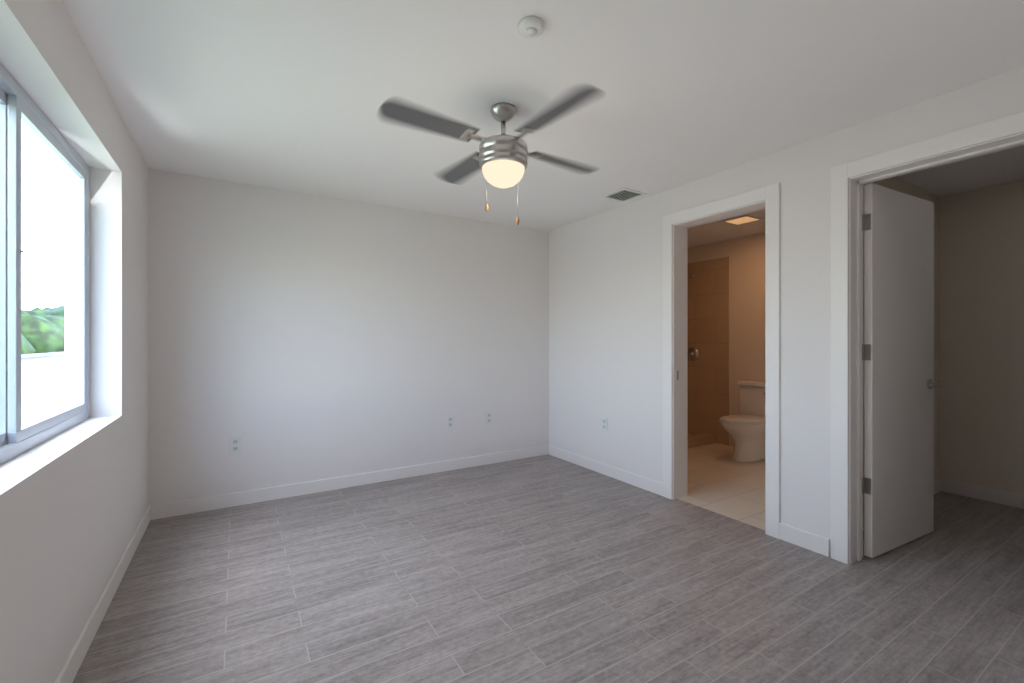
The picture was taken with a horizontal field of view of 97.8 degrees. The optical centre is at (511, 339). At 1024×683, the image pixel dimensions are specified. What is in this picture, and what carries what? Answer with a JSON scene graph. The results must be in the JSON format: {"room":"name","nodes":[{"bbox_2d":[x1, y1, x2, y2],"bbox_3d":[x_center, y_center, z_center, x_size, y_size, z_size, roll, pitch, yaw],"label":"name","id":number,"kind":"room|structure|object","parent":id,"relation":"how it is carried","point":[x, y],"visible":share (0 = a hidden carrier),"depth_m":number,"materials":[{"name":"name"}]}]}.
{"room":"empty bedroom","nodes":[
{"label":"empty bedroom","id":0,"kind":"room"},
{"bbox_2d":[0,0,147,682],"bbox_3d":[-1.474,0.030,1.194,0.220,2.420,4.520,0,0,-32],"label":"wall","id":1,"kind":"structure","parent":0,"point":[73,503],"depth_m":1.85,"materials":[{"name":"white paint"}]},
{"bbox_2d":[0,63,89,463],"bbox_3d":[-1.740,-0.245,1.548,0.053,1.290,1.740,0,0,-32],"label":"window","id":2,"kind":"structure","parent":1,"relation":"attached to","point":[17,104],"depth_m":1.61,"materials":[{"name":"clear glass"}]},
{"bbox_2d":[54,505,153,682],"bbox_3d":[-1.373,1.190,1.257,0.017,0.100,4.280,0,0,-32],"label":"baseboard","id":3,"kind":"structure","parent":1,"relation":"attached to","point":[74,660],"depth_m":1.95,"materials":[{"name":"white paint"}]},
{"bbox_2d":[148,168,548,505],"bbox_3d":[-1.081,0.030,4.019,3.410,2.420,0.120,0,0,-32],"label":"wall","id":4,"kind":"structure","parent":0,"point":[294,337],"depth_m":3.68,"materials":[{"name":"white paint"}]},
{"bbox_2d":[230,437,240,453],"bbox_3d":[-2.065,0.785,3.337,0.074,0.118,0.011,0,0,-32],"label":"electrical outlet","id":5,"kind":"object","parent":4,"relation":"attached to","point":[235,444],"visible":1,"depth_m":3.33,"materials":[{"name":"white plastic"}]},
{"bbox_2d":[154,445,549,519],"bbox_3d":[-1.033,1.190,3.969,3.380,0.100,0.017,0,0,-32],"label":"baseboard","id":6,"kind":"structure","parent":4,"relation":"attached to","point":[184,507],"depth_m":3.68,"materials":[{"name":"white paint"}]},
{"bbox_2d":[446,416,453,428],"bbox_3d":[-0.587,0.780,4.246,0.074,0.118,0.011,0,0,-32],"label":"electrical outlet","id":7,"kind":"object","parent":4,"relation":"attached to","point":[449,421],"visible":1,"depth_m":4.24,"materials":[{"name":"white plastic"}]},
{"bbox_2d":[486,412,491,423],"bbox_3d":[-0.229,0.780,4.466,0.074,0.118,0.011,0,0,-32],"label":"electrical outlet","id":8,"kind":"object","parent":4,"relation":"attached to","point":[488,417],"visible":1,"depth_m":4.46,"materials":[{"name":"white plastic"}]},
{"bbox_2d":[61,0,1023,247],"bbox_3d":[1.141,-1.230,2.258,5.790,0.100,6.090,0,0,-32],"label":"ceiling","id":9,"kind":"structure","parent":0,"point":[291,95],"depth_m":2.06,"materials":[{"name":"white paint"}]},
{"bbox_2d":[379,86,600,224],"bbox_3d":[-0.044,-0.883,2.286,0.951,0.594,0.951,0,0,9],"label":"ceiling fan","id":10,"kind":"object","parent":9,"relation":"hanging from","point":[500,160],"visible":1,"depth_m":2.17,"materials":[{"name":"silver metal"}]},
{"bbox_2d":[518,16,544,38],"bbox_3d":[0.072,-1.167,1.676,0.100,0.026,0.100,0,0,-32],"label":"smoke detector","id":11,"kind":"object","parent":9,"relation":"attached to","point":[530,27],"visible":1,"depth_m":1.66,"materials":[{"name":"white plastic"}]},
{"bbox_2d":[601,188,646,202],"bbox_3d":[0.910,-1.174,3.636,0.260,0.012,0.260,0,0,-32],"label":"ceiling vent","id":12,"kind":"object","parent":9,"relation":"in","point":[623,195],"visible":0.96,"depth_m":3.62,"materials":[{"name":"white plastic"}]},
{"bbox_2d":[720,215,763,225],"bbox_3d":[2.261,-1.174,4.397,0.280,0.012,0.280,0,0,-32],"label":"recessed light","id":13,"kind":"object","parent":9,"relation":"in","point":[741,220],"visible":1,"depth_m":4.38,"materials":[{"name":"white glass"}]},
{"bbox_2d":[73,443,1023,682],"bbox_3d":[1.141,1.270,2.258,5.790,0.060,6.050,0,0,-32],"label":"floor","id":14,"kind":"structure","parent":0,"point":[548,568],"depth_m":2.20,"materials":[{"name":"grey wood"}]},
{"bbox_2d":[688,433,715,447],"bbox_3d":[1.424,1.188,5.300,1.852,0.105,0.936,0,0,-32],"label":"shower curb","id":15,"kind":"object","parent":14,"relation":"on","point":[696,440],"visible":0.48,"depth_m":5.26,"materials":[{"name":"tile"}]},
{"bbox_2d":[719,380,764,462],"bbox_3d":[2.479,0.845,4.671,0.730,0.790,0.456,0,0,-32],"label":"toilet","id":16,"kind":"object","parent":14,"relation":"on","point":[744,428],"visible":0.69,"depth_m":4.58,"materials":[{"name":"white ceramic"}]},
{"bbox_2d":[549,66,1023,556],"bbox_3d":[1.835,0.030,2.685,0.160,2.420,6.090,0,0,-32],"label":"wall","id":17,"kind":"structure","parent":0,"point":[605,314],"depth_m":3.26,"materials":[{"name":"white paint"}]},
{"bbox_2d":[602,417,607,430],"bbox_3d":[0.853,0.775,4.117,0.011,0.118,0.074,0,0,-32],"label":"electrical outlet","id":18,"kind":"object","parent":17,"relation":"attached to","point":[604,424],"visible":1,"depth_m":4.11,"materials":[{"name":"white plastic"}]},
{"bbox_2d":[550,445,662,495],"bbox_3d":[0.803,1.190,4.193,0.017,0.100,1.520,0,0,-32],"label":"baseboard","id":19,"kind":"structure","parent":17,"relation":"attached to","point":[656,487],"depth_m":4.04,"materials":[{"name":"white paint"}]},
{"bbox_2d":[663,183,779,538],"bbox_3d":[1.510,0.130,3.213,0.192,2.221,0.892,0,0,-32],"label":"door frame","id":20,"kind":"structure","parent":17,"relation":"attached to","point":[769,195],"depth_m":3.44,"materials":[{"name":"white paint"}]},
{"bbox_2d":[779,523,829,556],"bbox_3d":[1.742,1.190,2.671,0.014,0.100,0.275,0,0,-32],"label":"baseboard","id":21,"kind":"structure","parent":17,"relation":"attached to","point":[787,533],"depth_m":2.66,"materials":[{"name":"white paint"}]},
{"bbox_2d":[862,215,862,492],"bbox_3d":[1.994,0.080,2.547,0.031,1.590,0.002,0,0,-32],"label":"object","id":22,"kind":"structure","parent":17,"relation":"attached to","point":[862,350],"depth_m":2.55,"materials":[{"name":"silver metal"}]},
{"bbox_2d":[863,183,940,557],"bbox_3d":[2.375,0.173,2.702,0.780,2.118,0.160,0,0,-32],"label":"entry door","id":23,"kind":"structure","parent":17,"relation":"in","point":[899,386],"depth_m":2.66,"materials":[{"name":"white paint"}]},
{"bbox_2d":[831,112,1023,563],"bbox_3d":[2.144,0.130,2.182,0.192,2.221,0.962,0,0,-32],"label":"door frame","id":24,"kind":"structure","parent":17,"relation":"attached to","point":[999,128],"depth_m":2.49,"materials":[{"name":"white paint"}]},
{"bbox_2d":[688,180,1023,494],"bbox_3d":[3.556,0.030,3.743,0.120,2.420,6.090,0,0,-32],"label":"wall","id":25,"kind":"structure","parent":0,"point":[982,337],"depth_m":3.52,"materials":[{"name":"beige paint"}]},
{"bbox_2d":[942,479,1023,508],"bbox_3d":[4.273,1.190,2.447,0.017,0.100,2.890,0,0,-32],"label":"baseboard","id":26,"kind":"structure","parent":25,"relation":"attached to","point":[987,494],"depth_m":3.45,"materials":[{"name":"white paint"}]},
{"bbox_2d":[863,176,939,513],"bbox_3d":[2.694,0.030,3.236,1.880,2.420,0.110,0,0,-32],"label":"wall","id":27,"kind":"structure","parent":0,"point":[896,183],"depth_m":3.63,"materials":[{"name":"beige paint"}]},
{"bbox_2d":[863,479,941,530],"bbox_3d":[2.718,1.190,3.178,1.860,0.100,0.014,0,0,-32],"label":"baseboard","id":28,"kind":"structure","parent":27,"relation":"attached to","point":[938,483],"depth_m":3.62,"materials":[{"name":"white paint"}]},
{"label":"outside","id":29,"kind":"structure","parent":0,"visible":0},
{"bbox_2d":[21,389,64,426],"bbox_3d":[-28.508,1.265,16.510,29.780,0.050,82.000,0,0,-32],"label":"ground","id":30,"kind":"structure","parent":29,"point":[44,410],"depth_m":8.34,"materials":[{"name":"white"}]},
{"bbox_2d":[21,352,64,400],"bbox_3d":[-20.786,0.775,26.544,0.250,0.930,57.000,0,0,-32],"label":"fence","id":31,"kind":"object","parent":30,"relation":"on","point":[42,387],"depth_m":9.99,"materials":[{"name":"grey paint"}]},
{"bbox_2d":[21,250,64,354],"bbox_3d":[-32.419,-1.860,32.030,13.719,6.200,57.372,0,0,-32],"label":"trees","id":32,"kind":"object","parent":30,"relation":"on","point":[51,323],"depth_m":13.24,"materials":[{"name":"green plant"}]},
{"bbox_3d":[1.140,0.030,5.762,1.880,2.420,0.120,0,0,-32],"label":"wall","id":33,"kind":"structure","parent":0,"visible":0},
{"bbox_2d":[688,257,728,445],"bbox_3d":[2.266,0.130,5.714,0.011,2.220,1.080,0,0,-32],"label":"tiled wall","id":34,"kind":"structure","parent":33,"relation":"attached to","point":[708,340],"depth_m":5.43,"materials":[{"name":"beige tile"}]},
{"bbox_2d":[688,348,698,360],"bbox_3d":[2.260,0.180,5.641,0.075,0.170,0.170,0,0,-32],"label":"shower valve","id":35,"kind":"object","parent":34,"relation":"attached to","point":[693,354],"visible":1,"depth_m":5.63,"materials":[{"name":"silver metal"}]}
]}

